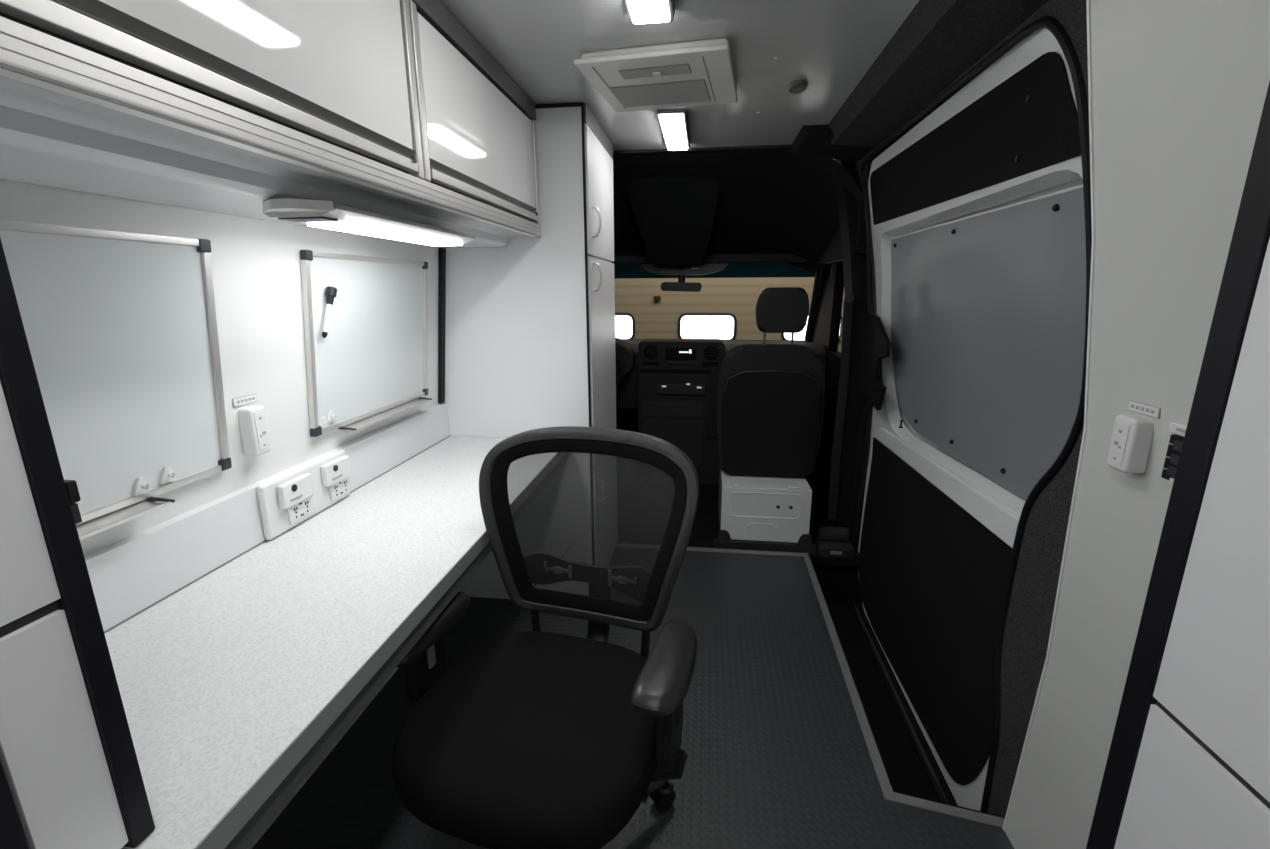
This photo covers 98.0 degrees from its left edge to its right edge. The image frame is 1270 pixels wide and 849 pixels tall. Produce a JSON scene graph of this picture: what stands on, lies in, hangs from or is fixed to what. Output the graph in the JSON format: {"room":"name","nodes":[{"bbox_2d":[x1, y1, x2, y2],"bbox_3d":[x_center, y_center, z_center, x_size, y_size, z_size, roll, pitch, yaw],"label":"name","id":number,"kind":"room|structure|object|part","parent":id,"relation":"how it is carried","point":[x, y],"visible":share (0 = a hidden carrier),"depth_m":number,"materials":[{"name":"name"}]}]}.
{"room":"mobile office van interior","nodes":[
{"label":"mobile office van interior","id":0,"kind":"room"},
{"bbox_2d":[0,179,440,848],"bbox_3d":[-0.998,0.249,0.448,0.162,1.963,3.695,1,14,7],"label":"wall","id":1,"kind":"structure","parent":0,"point":[256,264],"depth_m":1.27,"materials":[{"name":"white paint"}]},
{"bbox_2d":[0,219,231,539],"bbox_3d":[-0.921,-0.059,0.875,0.065,0.496,0.615,1,14,7],"label":"whiteboard","id":2,"kind":"object","parent":1,"relation":"attached to","point":[121,330],"visible":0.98,"depth_m":0.97,"materials":[{"name":"white"}]},
{"bbox_3d":[-0.901,-0.291,0.816,0.017,0.014,0.577,1,14,7],"label":"frame rail","id":3,"kind":"part","parent":2,"relation":"part of","materials":[{"name":"silver metal"}]},
{"bbox_2d":[76,496,174,539],"bbox_3d":[-0.924,0.181,0.903,0.058,0.018,0.316,1,14,7],"label":"tray","id":4,"kind":"object","parent":2,"relation":"on","point":[106,516],"depth_m":0.98,"materials":[{"name":"grey metal"}]},
{"bbox_2d":[133,477,150,495],"bbox_3d":[-0.916,0.114,1.031,0.022,0.032,0.030,1,14,7],"label":"hook","id":5,"kind":"object","parent":2,"relation":"attached to","point":[141,486],"visible":1,"depth_m":1.03,"materials":[{"name":"white plastic"}]},
{"bbox_3d":[-0.943,0.161,0.932,0.017,0.014,0.577,1,14,7],"label":"frame rail","id":6,"kind":"part","parent":2,"relation":"part of","materials":[{"name":"silver metal"}]},
{"bbox_2d":[160,466,176,483],"bbox_3d":[-0.909,0.097,1.081,0.022,0.032,0.030,1,14,7],"label":"hook","id":7,"kind":"object","parent":2,"relation":"attached to","point":[167,475],"visible":1,"depth_m":1.08,"materials":[{"name":"white plastic"}]},
{"bbox_3d":[-0.884,-0.135,1.161,0.059,0.445,0.016,1,14,7],"label":"frame rail","id":8,"kind":"part","parent":2,"relation":"part of","materials":[{"name":"silver metal"}]},
{"bbox_2d":[0,0,423,178],"bbox_3d":[-0.695,-0.629,0.766,0.381,0.405,0.856,1,14,7],"label":"upper cabinet","id":9,"kind":"object","parent":1,"relation":"attached to","point":[339,73],"visible":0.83,"depth_m":0.80,"materials":[{"name":"grey laminate"}]},
{"bbox_3d":[-0.523,-0.621,0.746,0.014,0.284,0.790,1,14,7],"label":"door","id":10,"kind":"part","parent":9,"relation":"part of","materials":[{"name":"white laminate"}]},
{"bbox_2d":[232,393,270,455],"bbox_3d":[-0.884,0.003,1.276,0.038,0.138,0.067,1,14,7],"label":"wall outlet","id":11,"kind":"object","parent":1,"relation":"attached to","point":[254,431],"visible":1,"depth_m":1.27,"materials":[{"name":"white plastic"}]},
{"bbox_3d":[-0.866,0.014,1.281,0.002,0.089,0.030,1,14,7],"label":"plate","id":12,"kind":"part","parent":11,"relation":"part of","materials":[{"name":"white plastic"}]},
{"bbox_2d":[0,16,540,247],"bbox_3d":[-0.701,-0.399,0.824,0.386,0.076,2.580,1,14,7],"label":"shelf","id":13,"kind":"object","parent":1,"relation":"attached to","point":[73,117],"visible":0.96,"depth_m":0.75,"materials":[{"name":"silver metal"}]},
{"bbox_2d":[300,250,431,436],"bbox_3d":[-0.809,-0.267,1.735,0.066,0.497,0.625,1,14,7],"label":"whiteboard","id":14,"kind":"object","parent":1,"relation":"attached to","point":[370,367],"visible":1,"depth_m":1.67,"materials":[{"name":"white"}]},
{"bbox_3d":[-0.848,-0.202,1.441,0.059,0.446,0.016,1,14,7],"label":"frame rail","id":15,"kind":"part","parent":14,"relation":"part of","materials":[{"name":"silver metal"}]},
{"bbox_2d":[320,416,329,428],"bbox_3d":[-0.852,-0.007,1.526,0.022,0.032,0.030,1,14,7],"label":"hook","id":16,"kind":"object","parent":14,"relation":"attached to","point":[324,423],"visible":1,"depth_m":1.52,"materials":[{"name":"white plastic"}]},
{"bbox_2d":[322,286,336,337],"bbox_3d":[-0.816,-0.300,1.475,0.025,0.134,0.058,6,15,22],"label":"marker","id":17,"kind":"object","parent":14,"relation":"attached to","point":[331,292],"visible":1,"depth_m":1.47,"materials":[{"name":"white plastic"}]},
{"bbox_2d":[327,410,336,421],"bbox_3d":[-0.847,-0.025,1.552,0.022,0.032,0.030,1,14,7],"label":"hook","id":18,"kind":"object","parent":14,"relation":"attached to","point":[331,416],"visible":0.96,"depth_m":1.55,"materials":[{"name":"white plastic"}]},
{"bbox_3d":[-0.789,-0.500,1.675,0.017,0.014,0.587,1,14,7],"label":"frame rail","id":19,"kind":"part","parent":14,"relation":"part of","materials":[{"name":"silver metal"}]},
{"bbox_3d":[-0.832,-0.047,1.792,0.017,0.014,0.587,1,14,7],"label":"frame rail","id":20,"kind":"part","parent":14,"relation":"part of","materials":[{"name":"silver metal"}]},
{"bbox_2d":[337,397,431,431],"bbox_3d":[-0.806,-0.040,1.814,0.058,0.018,0.466,1,14,7],"label":"tray","id":21,"kind":"object","parent":14,"relation":"on","point":[358,421],"depth_m":1.77,"materials":[{"name":"grey metal"}]},
{"bbox_3d":[-0.772,-0.345,2.026,0.059,0.446,0.016,1,14,7],"label":"frame rail","id":22,"kind":"part","parent":14,"relation":"part of","materials":[{"name":"silver metal"}]},
{"bbox_2d":[262,198,474,245],"bbox_3d":[-0.576,-0.458,1.288,0.147,0.030,0.667,1,14,7],"label":"light","id":23,"kind":"object","parent":1,"relation":"attached to","point":[330,215],"visible":1,"depth_m":1.11,"materials":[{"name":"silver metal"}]},
{"bbox_2d":[278,216,337,221],"bbox_3d":[-0.613,-0.385,1.036,0.090,0.004,0.045,1,14,7],"label":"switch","id":24,"kind":"object","parent":23,"relation":"attached to","point":[287,218],"depth_m":1.02,"materials":[{"name":"plastic"}]},
{"bbox_2d":[438,248,445,402],"bbox_3d":[-0.756,-0.378,2.162,0.072,0.597,0.032,1,14,7],"label":"trim","id":25,"kind":"structure","parent":1,"relation":"attached to","point":[441,251],"depth_m":2.15,"materials":[{"name":"black plastic"}]},
{"bbox_2d":[409,0,539,223],"bbox_3d":[-0.587,-0.831,1.596,0.381,0.405,0.854,1,14,7],"label":"upper cabinet","id":26,"kind":"object","parent":1,"relation":"attached to","point":[478,126],"visible":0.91,"depth_m":1.42,"materials":[{"name":"grey"}]},
{"bbox_3d":[-0.412,-0.654,1.616,0.022,0.021,0.796,1,14,7],"label":"door rail","id":27,"kind":"part","parent":26,"relation":"part of","materials":[{"name":"silver metal"}]},
{"bbox_2d":[252,475,1013,848],"bbox_3d":[0.144,0.992,1.650,2.170,0.060,5.950,1,14,7],"label":"floor","id":28,"kind":"structure","parent":0,"point":[773,740],"depth_m":1.65,"materials":[{"name":"grey rubber"}]},
{"bbox_2d":[0,238,154,848],"bbox_3d":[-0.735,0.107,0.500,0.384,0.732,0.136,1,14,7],"label":"tall cabinet","id":29,"kind":"object","parent":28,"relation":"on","point":[71,777],"visible":1,"depth_m":0.51,"materials":[{"name":"white laminate"}]},
{"bbox_3d":[-0.567,0.124,0.426,0.032,0.732,0.028,1,14,7],"label":"corner post","id":30,"kind":"part","parent":29,"relation":"part of","materials":[{"name":"black"}]},
{"bbox_3d":[-0.558,-0.032,0.442,0.018,0.422,0.069,1,14,7],"label":"door","id":31,"kind":"part","parent":29,"relation":"part of","materials":[{"name":"white laminate"}]},
{"bbox_3d":[-0.557,0.320,0.528,0.018,0.278,0.069,1,14,7],"label":"door","id":32,"kind":"part","parent":29,"relation":"part of","materials":[{"name":"white laminate"}]},
{"bbox_2d":[105,436,505,848],"bbox_3d":[-0.657,0.658,1.345,0.535,0.740,2.078,1,14,7],"label":"desk","id":33,"kind":"object","parent":28,"relation":"on","point":[234,685],"visible":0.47,"depth_m":0.95,"materials":[{"name":"grey laminate"}]},
{"bbox_2d":[84,403,449,633],"bbox_3d":[-0.893,0.192,1.407,0.030,0.139,1.797,1,14,7],"label":"backsplash","id":34,"kind":"structure","parent":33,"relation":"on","point":[128,576],"depth_m":1.16,"materials":[{"name":"white laminate"}]},
{"bbox_2d":[257,450,350,539],"bbox_3d":[-0.853,0.176,1.459,0.038,0.139,0.315,1,14,7],"label":"outlet box","id":35,"kind":"object","parent":34,"relation":"attached to","point":[287,500],"visible":1,"depth_m":1.41,"materials":[{"name":"white plastic"}]},
{"bbox_2d":[276,473,313,508],"bbox_3d":[-0.853,0.167,1.389,0.018,0.060,0.105,1,14,7],"label":"outlet","id":36,"kind":"object","parent":35,"relation":"attached to","point":[293,490],"depth_m":1.38,"materials":[{"name":"white plastic"}]},
{"bbox_2d":[287,496,312,524],"bbox_3d":[-0.857,0.218,1.415,0.006,0.049,0.080,1,14,7],"label":"receptacle","id":37,"kind":"object","parent":35,"relation":"attached to","point":[300,509],"depth_m":1.41,"materials":[{"name":"white plastic"}]},
{"bbox_2d":[320,456,350,486],"bbox_3d":[-0.833,0.129,1.541,0.018,0.060,0.105,1,14,7],"label":"outlet","id":38,"kind":"object","parent":35,"relation":"attached to","point":[335,471],"depth_m":1.53,"materials":[{"name":"white plastic"}]},
{"bbox_2d":[329,477,349,500],"bbox_3d":[-0.838,0.181,1.567,0.006,0.049,0.080,1,14,7],"label":"receptacle","id":39,"kind":"object","parent":35,"relation":"attached to","point":[339,488],"depth_m":1.56,"materials":[{"name":"white plastic"}]},
{"bbox_2d":[444,102,615,598],"bbox_3d":[-0.451,-0.246,2.475,0.714,1.961,0.586,1,14,7],"label":"tall cabinet","id":40,"kind":"object","parent":28,"relation":"on","point":[530,321],"visible":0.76,"depth_m":2.15,"materials":[{"name":"white laminate"}]},
{"bbox_3d":[-0.261,-0.173,2.169,0.175,1.961,0.009,1,14,7],"label":"edge trim","id":41,"kind":"part","parent":40,"relation":"part of","materials":[{"name":"black"}]},
{"bbox_3d":[-0.144,-0.764,2.084,0.035,0.113,0.009,1,14,7],"label":"handle","id":42,"kind":"part","parent":40,"relation":"part of","materials":[{"name":"silver metal"}]},
{"bbox_3d":[-0.144,-0.570,2.131,0.035,0.113,0.009,1,14,7],"label":"handle","id":43,"kind":"part","parent":40,"relation":"part of","materials":[{"name":"silver metal"}]},
{"bbox_3d":[-0.141,-0.915,2.277,0.015,0.442,0.568,1,14,7],"label":"door","id":44,"kind":"part","parent":40,"relation":"part of","materials":[{"name":"white laminate"}]},
{"bbox_3d":[-0.139,-0.291,2.429,0.015,0.827,0.568,1,14,7],"label":"door","id":45,"kind":"part","parent":40,"relation":"part of","materials":[{"name":"white laminate"}]},
{"bbox_2d":[392,426,698,848],"bbox_3d":[-0.188,0.575,1.124,0.721,0.999,0.740,4,14,17],"label":"office chair","id":46,"kind":"object","parent":28,"relation":"on","point":[536,738],"visible":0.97,"depth_m":1.19,"materials":[{"name":"black fabric"}]},
{"bbox_3d":[-0.453,0.526,1.199,0.028,0.165,0.104,4,14,17],"label":"armrest post","id":47,"kind":"part","parent":46,"relation":"part of","materials":[{"name":"black plastic"}]},
{"bbox_3d":[-0.192,0.609,1.139,0.510,0.108,0.490,4,14,17],"label":"seat","id":48,"kind":"part","parent":46,"relation":"part of","materials":[{"name":"black fabric"}]},
{"bbox_3d":[-0.108,0.247,1.335,0.538,0.462,0.151,4,14,17],"label":"frame","id":49,"kind":"part","parent":46,"relation":"part of","materials":[{"name":"grey plastic"}]},
{"bbox_3d":[-0.108,0.247,1.336,0.434,0.358,0.090,4,14,17],"label":"panel","id":50,"kind":"part","parent":46,"relation":"part of","materials":[{"name":"grey fabric"}]},
{"bbox_3d":[-0.049,0.712,1.086,0.157,0.027,0.018,4,14,17],"label":"tilt lever","id":51,"kind":"part","parent":46,"relation":"part of","materials":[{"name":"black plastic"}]},
{"bbox_3d":[-0.043,0.932,1.347,0.350,0.060,0.052,-12,18,-39],"label":"leg","id":52,"kind":"part","parent":46,"relation":"part of","materials":[{"name":"black plastic"}]},
{"bbox_3d":[0.067,0.550,1.039,0.028,0.189,0.104,4,14,17],"label":"armrest post","id":53,"kind":"part","parent":46,"relation":"part of","materials":[{"name":"black plastic"}]},
{"bbox_2d":[615,338,825,484],"bbox_3d":[0.404,-0.120,4.005,1.910,1.024,1.123,1,14,7],"label":"dashboard","id":54,"kind":"object","parent":28,"relation":"on","point":[672,384],"visible":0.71,"depth_m":3.81,"materials":[{"name":"grey plastic"}]},
{"bbox_2d":[615,338,635,378],"bbox_3d":[-0.244,-0.464,3.872,0.504,0.288,0.280,1,14,7],"label":"steering wheel","id":55,"kind":"object","parent":54,"relation":"attached to","point":[625,351],"depth_m":3.73,"materials":[{"name":"grey plastic"}]},
{"bbox_2d":[644,345,657,358],"bbox_3d":[0.107,-0.492,3.750,0.096,0.095,0.014,1,14,7],"label":"round vent","id":56,"kind":"object","parent":54,"relation":"attached to","point":[650,351],"depth_m":3.75,"materials":[{"name":"grey plastic"}]},
{"bbox_2d":[643,415,701,418],"bbox_3d":[0.260,-0.052,3.834,0.410,0.015,0.010,1,14,7],"label":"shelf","id":57,"kind":"object","parent":54,"relation":"attached to","point":[644,416],"depth_m":3.83,"materials":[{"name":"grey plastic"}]},
{"bbox_3d":[0.314,-0.241,3.784,0.340,0.075,0.017,1,14,7],"label":"heater panel","id":58,"kind":"part","parent":54,"relation":"part of","materials":[{"name":"grey plastic"}]},
{"bbox_2d":[703,345,717,359],"bbox_3d":[0.506,-0.481,3.700,0.096,0.095,0.014,1,14,7],"label":"round vent","id":59,"kind":"object","parent":54,"relation":"attached to","point":[710,352],"depth_m":3.70,"materials":[{"name":"grey plastic"}]},
{"bbox_3d":[0.550,-0.140,3.777,0.095,0.470,0.014,1,14,7],"label":"stack trim","id":60,"kind":"part","parent":54,"relation":"part of","materials":[{"name":"grey plastic"}]},
{"bbox_2d":[713,287,824,553],"bbox_3d":[0.739,-0.071,3.095,0.562,1.354,0.715,1,14,7],"label":"passenger seat","id":61,"kind":"object","parent":28,"relation":"on","point":[771,397],"visible":1,"depth_m":2.91,"materials":[{"name":"black fabric"}]},
{"bbox_3d":[0.688,-0.459,2.937,0.012,0.086,0.022,1,14,7],"label":"headrest post","id":62,"kind":"part","parent":61,"relation":"part of","materials":[{"name":"silver metal"}]},
{"bbox_3d":[0.680,0.421,2.874,0.362,0.142,0.008,1,14,7],"label":"pressed panel","id":63,"kind":"part","parent":61,"relation":"part of","materials":[{"name":"white paint"}]},
{"bbox_3d":[0.732,-0.081,3.024,0.561,0.700,0.130,1,14,7],"label":"backrest","id":64,"kind":"part","parent":61,"relation":"part of","materials":[{"name":"grey fabric"}]},
{"bbox_3d":[0.832,-0.455,2.919,0.012,0.086,0.022,1,14,7],"label":"headrest post","id":65,"kind":"part","parent":61,"relation":"part of","materials":[{"name":"silver metal"}]},
{"bbox_2d":[815,526,854,557],"bbox_3d":[1.049,0.627,2.902,0.180,0.150,0.138,1,14,7],"label":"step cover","id":66,"kind":"structure","parent":28,"relation":"on","point":[830,541],"depth_m":2.89,"materials":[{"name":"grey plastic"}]},
{"bbox_2d":[686,547,1003,827],"bbox_3d":[0.096,0.835,2.225,1.894,0.034,1.480,1,14,7],"label":"trim","id":67,"kind":"structure","parent":28,"relation":"attached to","point":[889,794],"depth_m":1.69,"materials":[{"name":"silver metal"}]},
{"bbox_2d":[1086,81,1269,848],"bbox_3d":[0.673,0.425,0.288,0.054,1.682,1.024,1,14,7],"label":"tall cabinet","id":68,"kind":"object","parent":28,"relation":"on","point":[1187,766],"visible":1,"depth_m":0.67,"materials":[{"name":"white laminate"}]},
{"bbox_3d":[0.658,0.867,0.378,0.018,0.757,0.977,1,14,7],"label":"door","id":69,"kind":"part","parent":68,"relation":"part of","materials":[{"name":"white laminate"}]},
{"bbox_3d":[0.655,0.053,0.179,0.018,0.894,0.977,1,14,7],"label":"door","id":70,"kind":"part","parent":68,"relation":"part of","materials":[{"name":"white laminate"}]},
{"bbox_2d":[439,0,918,150],"bbox_3d":[-0.111,-0.780,0.447,1.870,0.030,4.400,1,14,7],"label":"ceiling","id":71,"kind":"structure","parent":0,"point":[830,45],"depth_m":1.49,"materials":[{"name":"grey"}]},
{"bbox_2d":[625,0,674,23],"bbox_3d":[0.008,-0.895,1.044,0.107,0.029,0.527,1,14,7],"label":"recessed light","id":72,"kind":"object","parent":71,"relation":"in","point":[640,11],"visible":1,"depth_m":1.24,"materials":[{"name":"white plastic"}]},
{"bbox_2d":[574,38,737,111],"bbox_3d":[0.087,-1.041,1.673,0.421,0.046,0.440,3,14,13],"label":"air conditioner","id":73,"kind":"object","parent":71,"relation":"attached to","point":[701,72],"visible":1,"depth_m":1.59,"materials":[{"name":"white plastic"}]},
{"bbox_2d":[618,64,691,78],"bbox_3d":[0.057,-1.002,1.565,0.200,0.006,0.065,3,14,13],"label":"grille","id":74,"kind":"object","parent":73,"relation":"attached to","point":[630,71],"depth_m":1.56,"materials":[{"name":"grey plastic"}]},
{"bbox_3d":[0.062,-0.994,1.566,0.024,0.005,0.020,3,14,13],"label":"control knob","id":75,"kind":"part","parent":73,"relation":"part of","materials":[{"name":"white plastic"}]},
{"bbox_2d":[610,79,710,107],"bbox_3d":[0.086,-1.045,1.746,0.308,0.008,0.219,1,14,7],"label":"grille","id":76,"kind":"object","parent":73,"relation":"attached to","point":[656,92],"depth_m":1.73,"materials":[{"name":"grey plastic"}]},
{"bbox_2d":[657,108,689,149],"bbox_3d":[0.164,-1.188,2.244,0.107,0.029,0.487,1,14,7],"label":"recessed light","id":77,"kind":"object","parent":71,"relation":"in","point":[673,122],"visible":1,"depth_m":2.14,"materials":[{"name":"white plastic"}]},
{"bbox_2d":[613,144,792,155],"bbox_3d":[0.372,-1.294,2.572,0.960,0.042,0.059,1,14,7],"label":"trim","id":78,"kind":"structure","parent":71,"relation":"attached to","point":[789,146],"depth_m":2.57,"materials":[{"name":"black plastic"}]},
{"bbox_2d":[788,79,807,93],"bbox_3d":[0.522,-1.082,1.774,0.062,0.018,0.093,1,14,7],"label":"sensor","id":79,"kind":"object","parent":71,"relation":"attached to","point":[797,86],"visible":1,"depth_m":1.75,"materials":[{"name":"grey plastic"}]},
{"bbox_2d":[792,124,893,161],"bbox_3d":[0.872,-1.199,2.374,0.355,0.078,0.360,1,14,7],"label":"trim","id":80,"kind":"structure","parent":71,"relation":"attached to","point":[812,140],"depth_m":2.36,"materials":[{"name":"black plastic"}]},
{"bbox_2d":[615,277,844,351],"bbox_3d":[1.030,-1.386,5.987,8.500,3.900,0.050,1,14,7],"label":"wall","id":81,"kind":"structure","parent":0,"point":[654,318],"depth_m":6.03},
{"bbox_2d":[615,313,634,338],"bbox_3d":[-0.315,-1.095,6.214,0.642,0.322,0.055,1,14,7],"label":"window","id":82,"kind":"structure","parent":81,"relation":"in","point":[624,322],"depth_m":6.21,"materials":[{"name":"white glass"}]},
{"bbox_2d":[678,313,736,339],"bbox_3d":[0.793,-1.067,6.077,0.642,0.322,0.055,1,14,7],"label":"window","id":83,"kind":"structure","parent":81,"relation":"in","point":[723,326],"depth_m":6.09,"materials":[{"name":"white glass"}]},
{"bbox_2d":[781,314,842,340],"bbox_3d":[1.902,-1.038,5.940,0.642,0.322,0.055,1,14,7],"label":"window","id":84,"kind":"structure","parent":81,"relation":"in","point":[800,335],"depth_m":5.99,"materials":[{"name":"white"}]},
{"bbox_2d":[613,149,863,274],"bbox_3d":[0.312,-1.190,3.243,1.771,0.626,1.210,1,14,7],"label":"overhead cab headliner","id":85,"kind":"structure","parent":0,"point":[675,210],"depth_m":3.12,"materials":[{"name":"black fabric"}]},
{"bbox_2d":[611,253,809,264],"bbox_3d":[0.472,-1.142,3.815,2.060,0.060,0.150,1,14,7],"label":"trim","id":86,"kind":"structure","parent":85,"relation":"attached to","point":[748,258],"depth_m":3.72,"materials":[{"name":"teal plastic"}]},
{"bbox_2d":[640,263,728,291],"bbox_3d":[0.341,-1.020,3.842,0.612,0.190,0.112,1,14,7],"label":"mirror","id":87,"kind":"object","parent":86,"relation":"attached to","point":[706,268],"visible":0.99,"depth_m":3.80,"materials":[{"name":"black mirror"}]},
{"bbox_3d":[0.327,-1.034,3.849,0.100,0.114,0.096,1,14,7],"label":"stem","id":88,"kind":"part","parent":87,"relation":"part of","materials":[{"name":"black plastic"}]},
{"bbox_2d":[614,263,814,278],"bbox_3d":[0.499,-0.921,4.281,1.970,0.650,0.754,1,14,7],"label":"window","id":89,"kind":"structure","parent":85,"relation":"attached to","point":[757,270],"depth_m":3.93,"materials":[{"name":"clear glass"}]},
{"bbox_2d":[815,148,887,262],"bbox_3d":[1.232,-1.209,3.166,0.195,0.510,1.260,1,14,7],"label":"trim","id":90,"kind":"structure","parent":85,"relation":"attached to","point":[832,249],"depth_m":2.99,"materials":[{"name":"black plastic"}]},
{"bbox_2d":[1005,0,1269,848],"bbox_3d":[0.720,0.398,-0.197,0.263,1.963,2.814,1,14,7],"label":"wall","id":91,"kind":"structure","parent":0,"point":[1179,87],"depth_m":0.96,"materials":[{"name":"white"}]},
{"bbox_2d":[805,262,843,350],"bbox_3d":[1.309,-0.883,3.941,0.138,0.630,0.900,1,14,7],"label":"door frame","id":92,"kind":"structure","parent":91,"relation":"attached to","point":[826,329],"depth_m":3.66,"materials":[{"name":"black plastic"}]},
{"bbox_2d":[810,259,842,506],"bbox_3d":[1.274,-0.182,3.743,0.122,1.821,1.580,1,14,7],"label":"door","id":93,"kind":"structure","parent":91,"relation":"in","point":[820,475],"depth_m":3.58,"materials":[{"name":"black plastic"}]},
{"bbox_3d":[1.264,-0.761,3.570,0.114,0.613,1.320,1,14,7],"label":"frame","id":94,"kind":"part","parent":93,"relation":"part of","materials":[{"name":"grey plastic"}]},
{"bbox_2d":[828,294,853,519],"bbox_3d":[1.053,-0.062,2.832,0.054,1.182,0.022,1,14,7],"label":"belt","id":95,"kind":"object","parent":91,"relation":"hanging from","point":[849,298],"visible":1,"depth_m":2.82,"materials":[{"name":"grey fabric"}]},
{"bbox_2d":[831,159,866,528],"bbox_3d":[1.171,-0.195,2.892,0.397,2.250,0.160,1,14,7],"label":"trim","id":96,"kind":"structure","parent":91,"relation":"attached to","point":[854,265],"depth_m":2.77,"materials":[{"name":"black plastic"}]},
{"bbox_2d":[849,392,870,545],"bbox_3d":[1.260,-0.150,2.813,0.200,2.200,0.090,1,14,7],"label":"trim","id":97,"kind":"structure","parent":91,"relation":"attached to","point":[863,414],"depth_m":2.88,"materials":[{"name":"black plastic"}]},
{"bbox_2d":[858,311,890,409],"bbox_3d":[1.120,-0.306,2.587,0.020,0.429,0.389,1,14,7],"label":"handle","id":98,"kind":"object","parent":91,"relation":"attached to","point":[876,344],"visible":0.96,"depth_m":2.56,"materials":[{"name":"black plastic"}]},
{"bbox_2d":[813,564,957,805],"bbox_3d":[0.940,1.010,2.199,0.345,0.299,1.540,1,14,7],"label":"step","id":99,"kind":"structure","parent":91,"relation":"attached to","point":[840,585],"depth_m":2.29,"materials":[{"name":"black plastic"}]},
{"bbox_2d":[828,0,1048,146],"bbox_3d":[0.658,-0.683,0.256,0.282,0.075,4.180,1,14,7],"label":"trim","id":100,"kind":"structure","parent":91,"relation":"attached to","point":[938,41],"depth_m":1.46,"materials":[{"name":"black plastic"}]},
{"bbox_2d":[853,0,1088,819],"bbox_3d":[1.019,0.033,2.065,0.178,2.200,1.820,1,14,7],"label":"trim","id":101,"kind":"structure","parent":91,"relation":"attached to","point":[1036,578],"depth_m":1.39,"materials":[{"name":"black plastic"}]},
{"bbox_2d":[850,16,1091,812],"bbox_3d":[1.012,0.052,2.047,0.179,2.203,1.655,1,14,7],"label":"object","id":102,"kind":"structure","parent":91,"relation":"attached to","point":[1048,22],"depth_m":1.44,"materials":[{"name":"black"}]},
{"bbox_2d":[858,27,1085,810],"bbox_3d":[1.057,0.040,1.989,0.228,2.122,1.660,1,14,7],"label":"door","id":103,"kind":"structure","parent":91,"relation":"in","point":[977,218],"depth_m":1.73,"materials":[{"name":"white paint"}]},
{"bbox_3d":[1.088,0.629,2.135,0.031,0.872,1.488,1,14,7],"label":"panel","id":104,"kind":"part","parent":103,"relation":"part of","materials":[{"name":"black carpet"}]},
{"bbox_3d":[0.974,-0.828,1.781,0.050,0.232,1.461,1,14,7],"label":"panel","id":105,"kind":"part","parent":103,"relation":"part of","materials":[{"name":"black fabric"}]},
{"bbox_2d":[1002,0,1094,830],"bbox_3d":[0.891,0.136,1.181,0.176,1.820,0.006,1,14,7],"label":"trim","id":106,"kind":"structure","parent":91,"relation":"attached to","point":[1087,1],"depth_m":1.12,"materials":[{"name":"white plastic"}]},
{"bbox_2d":[1107,400,1160,473],"bbox_3d":[0.895,0.024,0.993,0.038,0.126,0.071,1,14,7],"label":"wall outlet","id":107,"kind":"object","parent":91,"relation":"attached to","point":[1131,439],"visible":1,"depth_m":0.98,"materials":[{"name":"white plastic"}]},
{"bbox_3d":[0.878,0.035,1.003,0.002,0.076,0.034,1,14,7],"label":"plate","id":108,"kind":"part","parent":107,"relation":"part of","materials":[{"name":"white plastic"}]},
{"bbox_2d":[1161,423,1186,482],"bbox_3d":[0.893,0.055,0.883,0.020,0.094,0.100,1,14,7],"label":"switch plate","id":109,"kind":"object","parent":91,"relation":"attached to","point":[1176,441],"visible":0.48,"depth_m":0.91,"materials":[{"name":"black plastic"}]},
{"bbox_3d":[0.894,0.064,0.882,0.017,0.076,0.095,1,14,7],"label":"plate","id":110,"kind":"part","parent":109,"relation":"part of","materials":[{"name":"black plastic"}]},
{"bbox_3d":[-0.621,-0.474,3.752,0.060,2.000,1.900,1,14,7],"label":"wall","id":111,"kind":"structure","parent":0,"visible":0},
{"bbox_2d":[616,339,804,431],"bbox_3d":[0.543,-0.086,4.611,2.060,1.230,0.055,1,14,7],"label":"trim","id":112,"kind":"structure","parent":111,"relation":"attached to","point":[626,418],"depth_m":4.67,"materials":[{"name":"black plastic"}]}
]}

